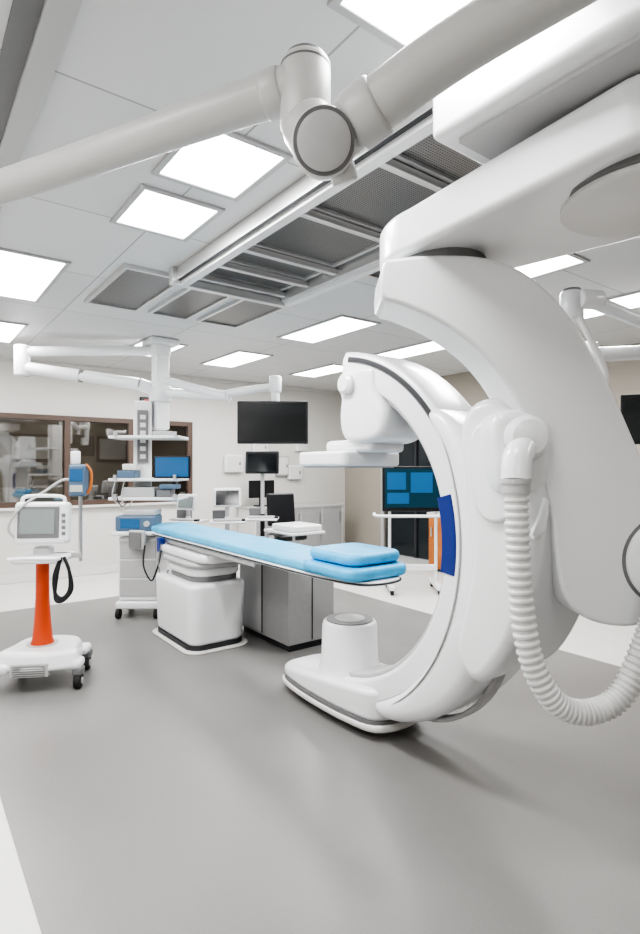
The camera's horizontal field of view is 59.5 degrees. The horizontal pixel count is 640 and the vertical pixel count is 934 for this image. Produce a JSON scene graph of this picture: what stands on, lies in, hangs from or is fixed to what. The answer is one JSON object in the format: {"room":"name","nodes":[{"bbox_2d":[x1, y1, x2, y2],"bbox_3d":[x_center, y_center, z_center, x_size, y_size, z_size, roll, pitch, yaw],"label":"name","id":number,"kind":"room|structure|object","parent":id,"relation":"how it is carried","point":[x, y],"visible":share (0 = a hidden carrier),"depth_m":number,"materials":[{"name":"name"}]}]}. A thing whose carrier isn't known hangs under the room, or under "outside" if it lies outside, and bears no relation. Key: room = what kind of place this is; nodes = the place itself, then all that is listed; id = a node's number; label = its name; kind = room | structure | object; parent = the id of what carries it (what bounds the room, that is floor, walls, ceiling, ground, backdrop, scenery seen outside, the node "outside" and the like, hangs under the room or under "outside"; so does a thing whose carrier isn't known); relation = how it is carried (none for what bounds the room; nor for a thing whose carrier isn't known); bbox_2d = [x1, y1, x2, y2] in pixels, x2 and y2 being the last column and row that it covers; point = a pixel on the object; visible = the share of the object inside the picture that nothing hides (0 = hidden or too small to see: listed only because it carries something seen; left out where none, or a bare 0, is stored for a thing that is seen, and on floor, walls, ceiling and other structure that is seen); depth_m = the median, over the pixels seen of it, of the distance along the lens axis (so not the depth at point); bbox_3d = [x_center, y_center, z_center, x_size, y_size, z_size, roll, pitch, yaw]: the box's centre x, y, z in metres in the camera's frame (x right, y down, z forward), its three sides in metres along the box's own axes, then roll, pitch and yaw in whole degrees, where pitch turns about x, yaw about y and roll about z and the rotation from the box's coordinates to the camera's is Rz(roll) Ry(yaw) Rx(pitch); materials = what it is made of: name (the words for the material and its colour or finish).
{"room":"operating room","nodes":[
{"label":"operating room","id":0,"kind":"room"},
{"bbox_2d":[0,418,184,501],"bbox_3d":[-5.090,0.050,10.370,6.900,3.100,0.100,0,0,-37],"label":"window","id":1,"kind":"structure","parent":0,"point":[27,474],"depth_m":10.48,"materials":[{"name":"clear"}]},
{"bbox_2d":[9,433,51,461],"bbox_3d":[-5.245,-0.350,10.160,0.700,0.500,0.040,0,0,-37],"label":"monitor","id":2,"kind":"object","parent":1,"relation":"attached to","point":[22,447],"visible":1,"depth_m":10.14,"materials":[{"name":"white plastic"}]},
{"bbox_2d":[96,436,125,461],"bbox_3d":[-4.045,-0.350,11.060,0.700,0.500,0.040,0,0,-37],"label":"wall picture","id":3,"kind":"object","parent":1,"relation":"attached to","point":[107,450],"visible":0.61,"depth_m":10.98,"materials":[{"name":"brown"}]},
{"bbox_2d":[100,439,125,458],"bbox_3d":[-4.036,-0.350,11.048,0.600,0.400,0.010,0,0,-37],"label":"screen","id":4,"kind":"object","parent":3,"relation":"attached to","point":[109,448],"depth_m":11.01,"materials":[{"name":"glass"}]},
{"bbox_2d":[0,360,344,575],"bbox_3d":[-2.925,0.050,8.775,8.450,3.100,0.150,0,0,-37],"label":"wall","id":5,"kind":"structure","parent":0,"point":[214,421],"depth_m":9.29,"materials":[{"name":"paint"}]},
{"bbox_2d":[0,0,44,143],"bbox_3d":[-1.716,-1.494,2.838,0.080,0.011,10.600,0,0,-37],"label":"trim","id":6,"kind":"structure","parent":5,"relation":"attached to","point":[24,15],"depth_m":1.99,"materials":[{"name":"grey metal"}]},
{"bbox_2d":[0,0,81,209],"bbox_3d":[-1.648,-1.484,2.889,0.090,0.029,10.600,0,0,-37],"label":"trim","id":7,"kind":"structure","parent":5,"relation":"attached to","point":[57,17],"depth_m":2.09,"materials":[{"name":"grey plastic"}]},
{"bbox_2d":[0,501,176,510],"bbox_3d":[-3.551,0.578,8.168,3.680,0.035,0.070,0,0,-37],"label":"sill","id":8,"kind":"structure","parent":5,"relation":"attached to","point":[151,503],"depth_m":8.42,"materials":[{"name":"white plastic"}]},
{"bbox_2d":[0,412,192,507],"bbox_3d":[-3.593,-0.090,8.224,3.620,1.300,0.130,0,0,-37],"label":"frame","id":9,"kind":"object","parent":5,"relation":"attached to","point":[67,420],"visible":0.63,"depth_m":8.27,"materials":[{"name":"brown wood"}]},
{"bbox_2d":[140,397,148,400],"bbox_3d":[-2.634,-1.020,8.846,0.420,0.150,0.066,0,0,-37],"label":"wall clock","id":10,"kind":"object","parent":5,"relation":"attached to","point":[141,398],"visible":0.19,"depth_m":8.73,"materials":[{"name":"black plastic"}]},
{"bbox_2d":[0,356,340,393],"bbox_3d":[-2.868,-1.474,8.699,8.450,0.049,0.040,0,0,-37],"label":"trim","id":11,"kind":"structure","parent":5,"relation":"attached to","point":[2,358],"depth_m":8.78,"materials":[{"name":"white plastic"}]},
{"bbox_2d":[0,541,344,584],"bbox_3d":[-2.876,1.540,8.709,8.450,0.120,0.015,0,0,-37],"label":"baseboard","id":12,"kind":"structure","parent":5,"relation":"attached to","point":[25,577],"depth_m":8.11,"materials":[{"name":"white plastic"}]},
{"bbox_2d":[224,455,242,471],"bbox_3d":[-1.495,-0.060,9.693,0.340,0.300,0.095,0,0,-37],"label":"wall control box","id":13,"kind":"object","parent":5,"relation":"attached to","point":[232,463],"visible":1,"depth_m":9.65,"materials":[{"name":"white plastic"}]},
{"bbox_2d":[252,444,267,450],"bbox_3d":[-1.071,-0.350,10.011,0.300,0.420,0.095,0,0,-37],"label":"wall control box","id":14,"kind":"object","parent":5,"relation":"attached to","point":[255,447],"visible":0.2,"depth_m":9.97,"materials":[{"name":"white plastic"}]},
{"bbox_2d":[275,456,288,475],"bbox_3d":[-0.695,-0.020,10.293,0.260,0.360,0.095,0,0,-37],"label":"wall control box","id":15,"kind":"object","parent":5,"relation":"attached to","point":[283,460],"visible":0.72,"depth_m":10.27,"materials":[{"name":"grey plastic"}]},
{"bbox_2d":[287,465,301,478],"bbox_3d":[-0.471,0.100,10.461,0.300,0.260,0.095,0,0,-37],"label":"wall control box","id":16,"kind":"object","parent":5,"relation":"attached to","point":[295,471],"visible":0.91,"depth_m":10.43,"materials":[{"name":"white plastic"}]},
{"bbox_2d":[295,444,306,450],"bbox_3d":[-0.351,-0.450,10.551,0.240,0.300,0.095,0,0,-37],"label":"wall control box","id":17,"kind":"object","parent":5,"relation":"attached to","point":[298,447],"visible":0.44,"depth_m":10.50,"materials":[{"name":"white plastic"}]},
{"bbox_2d":[237,502,343,546],"bbox_3d":[-0.500,1.140,10.100,1.920,0.920,0.620,0,0,-37],"label":"cabinet","id":18,"kind":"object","parent":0,"point":[328,515],"depth_m":10.07,"materials":[{"name":"white paint"}]},
{"bbox_2d":[249,480,273,506],"bbox_3d":[-1.022,0.455,9.696,0.500,0.450,0.160,0,0,-37],"label":"desktop computer","id":19,"kind":"object","parent":18,"relation":"on","point":[254,485],"visible":0.68,"depth_m":9.63,"materials":[{"name":"black plastic"}]},
{"bbox_2d":[237,502,343,509],"bbox_3d":[-0.500,0.700,10.100,1.920,0.040,0.620,0,0,-37],"label":"countertop","id":20,"kind":"structure","parent":18,"relation":"on","point":[313,504],"depth_m":10.15,"materials":[{"name":"grey plastic"}]},
{"bbox_2d":[0,555,639,933],"bbox_3d":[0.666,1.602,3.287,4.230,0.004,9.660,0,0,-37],"label":"floor","id":21,"kind":"structure","parent":0,"point":[170,791],"depth_m":2.71,"materials":[{"name":"plastic"}]},
{"bbox_2d":[0,451,92,688],"bbox_3d":[-2.036,0.740,4.176,0.657,1.720,0.590,0,0,-7],"label":"cart","id":22,"kind":"object","parent":21,"relation":"on","point":[44,653],"visible":1,"depth_m":4.10,"materials":[{"name":"white plastic"}]},
{"bbox_2d":[19,509,54,533],"bbox_3d":[-2.067,0.400,4.095,0.240,0.180,0.022,0,0,-7],"label":"screen","id":23,"kind":"object","parent":22,"relation":"on","point":[31,521],"depth_m":4.09,"materials":[{"name":"grey glass"}]},
{"bbox_2d":[11,551,73,563],"bbox_3d":[-2.058,0.675,4.180,0.360,0.050,0.320,0,0,-7],"label":"tray","id":24,"kind":"object","parent":22,"relation":"on","point":[63,555],"depth_m":4.11,"materials":[{"name":"white plastic"}]},
{"bbox_2d":[14,502,71,543],"bbox_3d":[-2.055,0.415,4.160,0.380,0.313,0.130,0,0,-7],"label":"monitor","id":25,"kind":"object","parent":22,"relation":"on","point":[35,522],"depth_m":4.10,"materials":[{"name":"white plastic"}]},
{"bbox_2d":[0,485,156,502],"bbox_3d":[-3.470,0.950,8.960,4.200,1.300,0.600,0,0,-37],"label":"desk","id":26,"kind":"object","parent":21,"relation":"on","point":[14,494],"visible":0.31,"depth_m":8.44,"materials":[{"name":"white plastic"}]},
{"bbox_2d":[0,487,24,502],"bbox_3d":[-4.566,0.525,8.172,0.460,0.450,0.095,0,0,-37],"label":"monitor","id":27,"kind":"object","parent":26,"relation":"on","point":[14,494],"depth_m":8.16,"materials":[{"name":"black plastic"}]},
{"bbox_2d":[94,485,122,498],"bbox_3d":[-3.406,0.525,9.042,0.460,0.450,0.095,0,0,-37],"label":"monitor","id":28,"kind":"object","parent":26,"relation":"on","point":[100,492],"depth_m":8.96,"materials":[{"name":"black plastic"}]},
{"bbox_2d":[111,508,167,618],"bbox_3d":[-1.930,1.030,6.115,0.520,1.140,0.510,0,0,0],"label":"cart","id":29,"kind":"object","parent":21,"relation":"on","point":[136,591],"visible":0.75,"depth_m":5.93,"materials":[{"name":"white plastic"}]},
{"bbox_2d":[111,531,154,535],"bbox_3d":[-1.930,0.700,6.090,0.520,0.040,0.460,0,0,0],"label":"countertop","id":30,"kind":"structure","parent":29,"relation":"on","point":[115,533],"depth_m":5.86,"materials":[{"name":"white plastic"}]},
{"bbox_2d":[165,494,208,523],"bbox_3d":[-1.636,0.970,7.043,0.560,1.260,0.525,0,0,17],"label":"cart","id":31,"kind":"object","parent":21,"relation":"on","point":[185,507],"visible":0.21,"depth_m":6.98,"materials":[{"name":"white plastic"}]},
{"bbox_2d":[165,519,208,523],"bbox_3d":[-1.669,0.680,7.021,0.420,0.030,0.360,0,0,17],"label":"shelf","id":32,"kind":"object","parent":31,"relation":"attached to","point":[195,521],"depth_m":6.88,"materials":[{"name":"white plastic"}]},
{"bbox_2d":[210,488,244,530],"bbox_3d":[-1.136,0.930,7.005,0.560,1.340,0.525,0,0,-11],"label":"cart","id":33,"kind":"object","parent":21,"relation":"on","point":[222,497],"visible":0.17,"depth_m":6.94,"materials":[{"name":"white plastic"}]},
{"bbox_2d":[210,519,244,524],"bbox_3d":[-1.154,0.680,6.971,0.420,0.030,0.360,0,0,-11],"label":"shelf","id":34,"kind":"object","parent":33,"relation":"attached to","point":[213,521],"depth_m":6.83,"materials":[{"name":"white metal"}]},
{"bbox_2d":[245,451,278,538],"bbox_3d":[-0.735,0.696,7.400,0.560,1.809,0.525,0,0,0],"label":"cart","id":35,"kind":"object","parent":21,"relation":"on","point":[256,462],"visible":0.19,"depth_m":7.34,"materials":[{"name":"white plastic"}]},
{"bbox_2d":[245,516,278,520],"bbox_3d":[-0.760,0.680,7.370,0.420,0.030,0.360,0,0,0],"label":"shelf","id":36,"kind":"object","parent":35,"relation":"attached to","point":[250,518],"depth_m":7.23,"materials":[{"name":"white metal"}]},
{"bbox_2d":[255,535,273,538],"bbox_3d":[-0.760,0.980,7.380,0.300,0.140,0.240,0,0,0],"label":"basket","id":37,"kind":"object","parent":35,"relation":"on","point":[269,536],"depth_m":7.36,"materials":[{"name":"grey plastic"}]},
{"bbox_2d":[129,522,405,654],"bbox_3d":[-0.737,1.065,4.760,0.713,1.069,3.602,0,0,-37],"label":"table","id":38,"kind":"object","parent":21,"relation":"on","point":[200,599],"visible":0.98,"depth_m":4.86,"materials":[{"name":"white plastic"}]},
{"bbox_2d":[310,543,398,565],"bbox_3d":[0.224,0.568,3.668,0.450,0.074,0.500,0,0,-37],"label":"cushion","id":39,"kind":"object","parent":38,"relation":"on","point":[344,554],"depth_m":3.52,"materials":[{"name":"blue fabric"}]},
{"bbox_2d":[303,558,405,581],"bbox_3d":[0.220,0.648,3.640,0.500,0.076,0.560,0,0,-37],"label":"cushion","id":40,"kind":"object","parent":38,"relation":"on","point":[319,568],"depth_m":3.45,"materials":[{"name":"blue fabric"}]},
{"bbox_2d":[266,493,306,541],"bbox_3d":[-0.425,0.986,7.764,0.573,1.229,0.641,0,0,-29],"label":"chair","id":41,"kind":"object","parent":21,"relation":"on","point":[281,505],"visible":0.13,"depth_m":7.89,"materials":[{"name":"black plastic"}]},
{"bbox_2d":[240,564,333,651],"bbox_3d":[-0.330,1.188,5.290,0.520,0.825,0.880,0,0,-37],"label":"base cabinet","id":42,"kind":"object","parent":21,"relation":"on","point":[287,610],"visible":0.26,"depth_m":4.97,"materials":[{"name":"grey laminate"}]},
{"bbox_2d":[264,521,324,545],"bbox_3d":[-0.284,1.107,6.112,0.420,0.985,0.590,0,0,-37],"label":"trolley","id":43,"kind":"object","parent":21,"relation":"on","point":[299,528],"visible":0.44,"depth_m":5.95,"materials":[{"name":"white plastic"}]},
{"bbox_2d":[272,521,320,532],"bbox_3d":[-0.254,0.650,6.072,0.380,0.070,0.420,0,0,-37],"label":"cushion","id":44,"kind":"object","parent":43,"relation":"on","point":[287,527],"depth_m":5.95,"materials":[{"name":"white fabric"}]},
{"bbox_2d":[373,466,440,594],"bbox_3d":[1.200,0.795,7.250,1.058,1.610,0.600,0,0,0],"label":"display stand","id":45,"kind":"object","parent":21,"relation":"on","point":[404,488],"visible":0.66,"depth_m":7.16,"materials":[{"name":"black plastic"}]},
{"bbox_2d":[427,511,441,571],"bbox_3d":[2.020,1.150,8.665,0.550,0.900,0.500,0,0,-37],"label":"storage cabinet","id":46,"kind":"object","parent":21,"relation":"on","point":[431,520],"visible":0.24,"depth_m":8.61,"materials":[{"name":"orange wood"}]},
{"bbox_2d":[0,0,639,390],"bbox_3d":[-0.360,-1.550,5.355,8.650,0.100,14.400,0,0,-37],"label":"ceiling","id":47,"kind":"structure","parent":0,"point":[120,62],"depth_m":3.21,"materials":[{"name":"grey paint"}]},
{"bbox_2d":[0,320,28,343],"bbox_3d":[-3.631,-1.492,6.133,0.610,0.014,1.090,0,0,-37],"label":"frame","id":48,"kind":"object","parent":47,"relation":"attached to","point":[24,325],"visible":1,"depth_m":6.00,"materials":[{"name":"grey plastic"}]},
{"bbox_2d":[0,322,23,341],"bbox_3d":[-3.631,-1.495,6.133,0.550,0.006,1.030,0,0,-37],"label":"diffuser","id":49,"kind":"object","parent":48,"relation":"attached to","point":[8,331],"visible":1,"depth_m":6.17,"materials":[{"name":"white plastic"}]},
{"bbox_2d":[0,247,70,302],"bbox_3d":[-2.417,-1.492,4.406,0.580,0.014,1.230,0,0,-37],"label":"frame","id":50,"kind":"object","parent":47,"relation":"attached to","point":[67,263],"visible":1,"depth_m":4.14,"materials":[{"name":"grey plastic"}]},
{"bbox_2d":[0,251,64,300],"bbox_3d":[-2.417,-1.495,4.406,0.520,0.006,1.170,0,0,-37],"label":"diffuser","id":51,"kind":"object","parent":50,"relation":"attached to","point":[21,276],"visible":1,"depth_m":4.34,"materials":[{"name":"white plastic"}]},
{"bbox_2d":[14,336,225,508],"bbox_3d":[-2.199,-0.516,6.455,2.465,1.964,0.762,0,0,1],"label":"pendant","id":52,"kind":"object","parent":47,"relation":"hanging from","point":[153,414],"visible":0.98,"depth_m":6.37,"materials":[{"name":"white plastic"}]},
{"bbox_2d":[137,410,147,462],"bbox_3d":[-2.027,-0.350,6.406,0.121,0.600,0.055,0,0,-37],"label":"panel","id":53,"kind":"object","parent":52,"relation":"attached to","point":[142,415],"depth_m":6.39,"materials":[{"name":"grey"}]},
{"bbox_2d":[140,446,145,450],"bbox_3d":[-2.023,-0.210,6.394,0.060,0.050,0.008,0,0,-20],"label":"socket","id":54,"kind":"object","parent":52,"relation":"attached to","point":[142,448],"depth_m":6.39,"materials":[{"name":"white plastic"}]},
{"bbox_2d":[140,454,145,458],"bbox_3d":[-2.023,-0.120,6.394,0.060,0.050,0.008,0,0,-20],"label":"socket","id":55,"kind":"object","parent":52,"relation":"attached to","point":[142,456],"depth_m":6.39,"materials":[{"name":"white plastic"}]},
{"bbox_2d":[108,495,188,500],"bbox_3d":[-1.930,0.350,6.350,0.780,0.035,0.460,0,0,0],"label":"shelf","id":56,"kind":"object","parent":52,"relation":"attached to","point":[114,497],"depth_m":6.13,"materials":[{"name":"white metal"}]},
{"bbox_2d":[108,477,188,480],"bbox_3d":[-1.930,0.140,6.350,0.780,0.035,0.460,0,0,0],"label":"shelf","id":57,"kind":"object","parent":52,"relation":"attached to","point":[114,478],"depth_m":6.12,"materials":[{"name":"white metal"}]},
{"bbox_2d":[108,435,188,439],"bbox_3d":[-1.930,-0.330,6.350,0.780,0.035,0.460,0,0,0],"label":"shelf","id":58,"kind":"object","parent":52,"relation":"attached to","point":[119,437],"depth_m":6.12,"materials":[{"name":"white metal"}]},
{"bbox_2d":[155,457,187,476],"bbox_3d":[-1.620,0.000,6.123,0.360,0.210,0.010,0,0,0],"label":"screen","id":59,"kind":"object","parent":52,"relation":"on","point":[164,466],"depth_m":6.12,"materials":[{"name":"blue glass"}]},
{"bbox_2d":[154,456,190,477],"bbox_3d":[-1.620,0.000,6.150,0.336,0.250,0.263,0,0,-37],"label":"monitor","id":60,"kind":"object","parent":52,"relation":"on","point":[164,466],"depth_m":6.12,"materials":[{"name":"blue glass"}]},
{"bbox_2d":[163,375,307,443],"bbox_3d":[-0.973,-0.632,5.980,1.732,0.783,0.313,0,0,19],"label":"monitor","id":61,"kind":"object","parent":52,"relation":"attached to","point":[275,421],"visible":0.98,"depth_m":5.77,"materials":[{"name":"black plastic"}]},
{"bbox_2d":[84,263,175,311],"bbox_3d":[-1.584,-1.484,4.712,0.480,0.030,1.120,0,0,-37],"label":"air diffuser","id":62,"kind":"object","parent":47,"relation":"in","point":[131,287],"depth_m":4.66,"materials":[{"name":"grey metal"}]},
{"bbox_2d":[130,339,187,356],"bbox_3d":[-2.130,-1.492,7.090,0.560,0.014,0.960,0,0,-37],"label":"frame","id":63,"kind":"object","parent":47,"relation":"attached to","point":[141,340],"visible":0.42,"depth_m":6.84,"materials":[{"name":"grey plastic"}]},
{"bbox_2d":[135,342,182,350],"bbox_3d":[-2.130,-1.495,7.090,0.500,0.006,0.900,0,0,-37],"label":"diffuser","id":64,"kind":"object","parent":63,"relation":"attached to","point":[139,344],"visible":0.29,"depth_m":6.93,"materials":[{"name":"white plastic"}]},
{"bbox_2d":[110,183,224,241],"bbox_3d":[-0.914,-1.492,3.327,0.490,0.014,0.560,0,0,-37],"label":"frame","id":65,"kind":"object","parent":47,"relation":"attached to","point":[142,187],"visible":1,"depth_m":3.23,"materials":[{"name":"grey plastic"}]},
{"bbox_2d":[118,190,216,237],"bbox_3d":[-0.914,-1.495,3.327,0.430,0.006,0.500,0,0,-37],"label":"diffuser","id":66,"kind":"object","parent":65,"relation":"attached to","point":[153,211],"visible":1,"depth_m":3.31,"materials":[{"name":"white plastic"}]},
{"bbox_2d":[148,288,230,319],"bbox_3d":[-1.152,-1.484,5.036,0.400,0.030,1.120,0,0,-37],"label":"air diffuser","id":67,"kind":"object","parent":47,"relation":"in","point":[185,304],"depth_m":5.09,"materials":[{"name":"grey metal"}]},
{"bbox_2d":[151,131,292,201],"bbox_3d":[-0.494,-1.492,2.767,0.490,0.014,0.560,0,0,-37],"label":"frame","id":68,"kind":"object","parent":47,"relation":"attached to","point":[169,156],"visible":0.79,"depth_m":2.78,"materials":[{"name":"grey plastic"}]},
{"bbox_2d":[160,135,282,196],"bbox_3d":[-0.494,-1.495,2.767,0.430,0.006,0.500,0,0,-37],"label":"ceiling light panel","id":69,"kind":"object","parent":68,"relation":"attached to","point":[224,164],"visible":0.86,"depth_m":2.77,"materials":[{"name":"white plastic"}]},
{"bbox_2d":[200,350,273,367],"bbox_3d":[-1.182,-1.492,7.801,0.530,0.014,1.160,0,0,-37],"label":"frame","id":70,"kind":"object","parent":47,"relation":"attached to","point":[268,355],"visible":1,"depth_m":7.64,"materials":[{"name":"white metal"}]},
{"bbox_2d":[205,352,267,366],"bbox_3d":[-1.182,-1.495,7.801,0.470,0.006,1.100,0,0,-37],"label":"diffuser","id":71,"kind":"object","parent":70,"relation":"attached to","point":[238,358],"visible":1,"depth_m":7.77,"materials":[{"name":"white plastic"}]},
{"bbox_2d":[197,299,284,327],"bbox_3d":[-0.728,-1.484,5.354,0.460,0.030,1.120,0,0,-37],"label":"air diffuser","id":72,"kind":"object","parent":47,"relation":"in","point":[237,313],"depth_m":5.42,"materials":[{"name":"grey metal"}]},
{"bbox_2d":[0,0,597,205],"bbox_3d":[-0.146,-1.124,1.474,1.745,0.747,2.674,0,0,-37],"label":"boom","id":73,"kind":"object","parent":47,"relation":"hanging from","point":[323,138],"depth_m":1.44,"materials":[{"name":"white metal"}]},
{"bbox_2d":[169,99,448,309],"bbox_3d":[0.714,-1.434,2.698,1.140,0.128,4.660,0,0,-37],"label":"frame","id":74,"kind":"object","parent":47,"relation":"attached to","point":[298,200],"depth_m":3.48,"materials":[{"name":"white metal"}]},
{"bbox_2d":[207,262,300,290],"bbox_3d":[-0.534,-1.484,4.362,0.740,0.030,0.300,0,0,-37],"label":"air diffuser","id":75,"kind":"object","parent":74,"relation":"in","point":[219,272],"depth_m":4.42,"materials":[{"name":"grey metal"}]},
{"bbox_2d":[228,246,328,280],"bbox_3d":[-0.318,-1.484,4.074,0.740,0.030,0.300,0,0,-37],"label":"air diffuser","id":76,"kind":"object","parent":74,"relation":"in","point":[245,259],"depth_m":4.13,"materials":[{"name":"grey metal"}]},
{"bbox_2d":[253,210,379,267],"bbox_3d":[-0.012,-1.484,3.666,0.740,0.030,0.600,0,0,-37],"label":"air diffuser","id":77,"kind":"object","parent":74,"relation":"in","point":[302,238],"depth_m":3.72,"materials":[{"name":"grey metal"}]},
{"bbox_2d":[312,167,436,232],"bbox_3d":[0.384,-1.484,3.138,0.740,0.030,0.600,0,0,-37],"label":"air diffuser","id":78,"kind":"object","parent":74,"relation":"in","point":[372,201],"depth_m":3.11,"materials":[{"name":"grey metal"}]},
{"bbox_2d":[394,133,481,183],"bbox_3d":[0.780,-1.484,2.610,0.740,0.030,0.600,0,0,-37],"label":"air diffuser","id":79,"kind":"object","parent":74,"relation":"in","point":[428,155],"depth_m":2.71,"materials":[{"name":"grey metal"}]},
{"bbox_2d":[289,363,342,377],"bbox_3d":[0.050,-1.492,8.725,0.510,0.014,1.160,0,0,-37],"label":"frame","id":80,"kind":"object","parent":47,"relation":"attached to","point":[333,363],"visible":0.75,"depth_m":8.74,"materials":[{"name":"white metal"}]},
{"bbox_2d":[293,365,342,376],"bbox_3d":[0.050,-1.495,8.725,0.450,0.006,1.100,0,0,-37],"label":"diffuser","id":81,"kind":"object","parent":80,"relation":"attached to","point":[333,368],"visible":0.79,"depth_m":8.75,"materials":[{"name":"white plastic"}]},
{"bbox_2d":[277,314,380,343],"bbox_3d":[0.069,-1.492,6.133,0.530,0.014,1.190,0,0,-37],"label":"frame","id":82,"kind":"object","parent":47,"relation":"attached to","point":[341,315],"visible":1,"depth_m":5.96,"materials":[{"name":"white metal"}]},
{"bbox_2d":[282,317,373,342],"bbox_3d":[0.069,-1.495,6.133,0.470,0.006,1.130,0,0,-37],"label":"diffuser","id":83,"kind":"object","parent":82,"relation":"attached to","point":[342,325],"visible":1,"depth_m":6.12,"materials":[{"name":"white plastic"}]},
{"bbox_2d":[327,0,405,50],"bbox_3d":[0.362,-1.492,1.709,0.430,0.014,0.560,0,0,-37],"label":"frame","id":84,"kind":"object","parent":47,"relation":"attached to","point":[336,5],"visible":0.43,"depth_m":1.88,"materials":[{"name":"white metal"}]},
{"bbox_2d":[342,0,469,44],"bbox_3d":[0.362,-1.495,1.709,0.370,0.006,0.500,0,0,-37],"label":"diffuser","id":85,"kind":"object","parent":84,"relation":"attached to","point":[405,20],"visible":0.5,"depth_m":1.84,"materials":[{"name":"white plastic"}]},
{"bbox_2d":[373,340,444,358],"bbox_3d":[1.280,-1.492,7.085,0.510,0.014,1.260,0,0,-37],"label":"frame","id":86,"kind":"object","parent":47,"relation":"attached to","point":[430,340],"visible":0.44,"depth_m":7.16,"materials":[{"name":"white metal"}]},
{"bbox_2d":[378,342,443,357],"bbox_3d":[1.280,-1.495,7.085,0.450,0.006,1.200,0,0,-37],"label":"diffuser","id":87,"kind":"object","parent":86,"relation":"attached to","point":[431,346],"visible":0.64,"depth_m":7.17,"materials":[{"name":"white plastic"}]},
{"bbox_2d":[283,0,639,732],"bbox_3d":[0.613,0.089,2.849,1.300,2.922,3.123,0,0,-37],"label":"ceiling-mounted c-arm","id":88,"kind":"structure","parent":47,"relation":"hanging from","point":[538,480],"depth_m":2.30,"materials":[{"name":"white plastic"}]},
{"bbox_2d":[530,253,589,278],"bbox_3d":[1.398,-1.492,4.361,0.530,0.014,1.160,0,0,-37],"label":"frame","id":89,"kind":"object","parent":47,"relation":"attached to","point":[576,256],"visible":0.17,"depth_m":4.11,"materials":[{"name":"white metal"}]},
{"bbox_2d":[515,255,581,276],"bbox_3d":[1.398,-1.495,4.361,0.470,0.006,1.100,0,0,-37],"label":"diffuser","id":90,"kind":"object","parent":89,"relation":"attached to","point":[531,270],"visible":0.14,"depth_m":4.15,"materials":[{"name":"white plastic"}]},
{"bbox_2d":[559,287,639,384],"bbox_3d":[1.989,-0.922,3.287,1.190,1.152,0.173,0,0,-6],"label":"boom","id":91,"kind":"object","parent":47,"relation":"hanging from","point":[573,300],"visible":0.8,"depth_m":3.19,"materials":[{"name":"white metal"}]},
{"bbox_2d":[585,341,639,443],"bbox_3d":[2.577,-0.844,4.487,0.828,1.308,0.693,0,0,-37],"label":"display","id":92,"kind":"object","parent":91,"relation":"hanging from","point":[629,403],"depth_m":4.65,"materials":[{"name":"black plastic"}]},
{"bbox_2d":[584,290,639,319],"bbox_3d":[2.630,-1.492,5.285,0.510,0.014,1.160,0,0,-37],"label":"frame","id":93,"kind":"object","parent":47,"relation":"attached to","point":[635,292],"visible":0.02,"depth_m":4.92,"materials":[{"name":"white metal"}]},
{"bbox_2d":[584,309,602,317],"bbox_3d":[2.598,-1.495,5.441,0.311,0.006,0.186,0,0,-37],"label":"diffuser","id":94,"kind":"object","parent":93,"relation":"attached to","point":[588,313],"depth_m":5.44,"materials":[{"name":"white plastic"}]},
{"bbox_2d":[611,293,639,307],"bbox_3d":[2.829,-1.495,5.040,0.424,0.006,0.261,0,0,-37],"label":"diffuser","id":95,"kind":"object","parent":93,"relation":"attached to","point":[631,301],"depth_m":5.02,"materials":[{"name":"white plastic"}]},
{"bbox_2d":[366,271,380,279],"bbox_3d":[0.676,-1.484,4.182,0.580,0.030,0.600,0,0,-37],"label":"air diffuser","id":96,"kind":"object","parent":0,"point":[375,275],"depth_m":4.32,"materials":[{"name":"grey metal"}]},
{"bbox_2d":[345,343,639,545],"bbox_3d":[3.905,0.050,6.835,0.150,3.100,11.450,0,0,-37],"label":"wall","id":97,"kind":"structure","parent":0,"point":[362,485],"depth_m":10.53,"materials":[{"name":"beige paint"}]},
{"bbox_2d":[381,468,385,546],"bbox_3d":[1.676,0.440,9.757,0.150,2.320,1.640,0,0,-37],"label":"frame","id":98,"kind":"object","parent":97,"relation":"attached to","point":[383,526],"visible":0.02,"depth_m":10.33,"materials":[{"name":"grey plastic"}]},
{"bbox_2d":[386,511,433,559],"bbox_3d":[1.588,1.165,9.915,0.040,0.828,1.141,0,0,-37],"label":"glass","id":99,"kind":"object","parent":97,"relation":"attached to","point":[402,536],"depth_m":9.91,"materials":[{"name":"grey glass"}]},
{"bbox_2d":[414,440,417,557],"bbox_3d":[1.668,0.465,9.751,0.030,2.230,0.060,0,0,-37],"label":"stile","id":100,"kind":"object","parent":99,"relation":"attached to","point":[416,441],"visible":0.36,"depth_m":9.73,"materials":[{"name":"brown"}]},
{"bbox_2d":[398,439,430,465],"bbox_3d":[1.662,-0.251,9.817,0.040,0.452,0.762,0,0,-37],"label":"glass","id":101,"kind":"object","parent":97,"relation":"attached to","point":[406,457],"depth_m":9.85,"materials":[{"name":"grey glass"}]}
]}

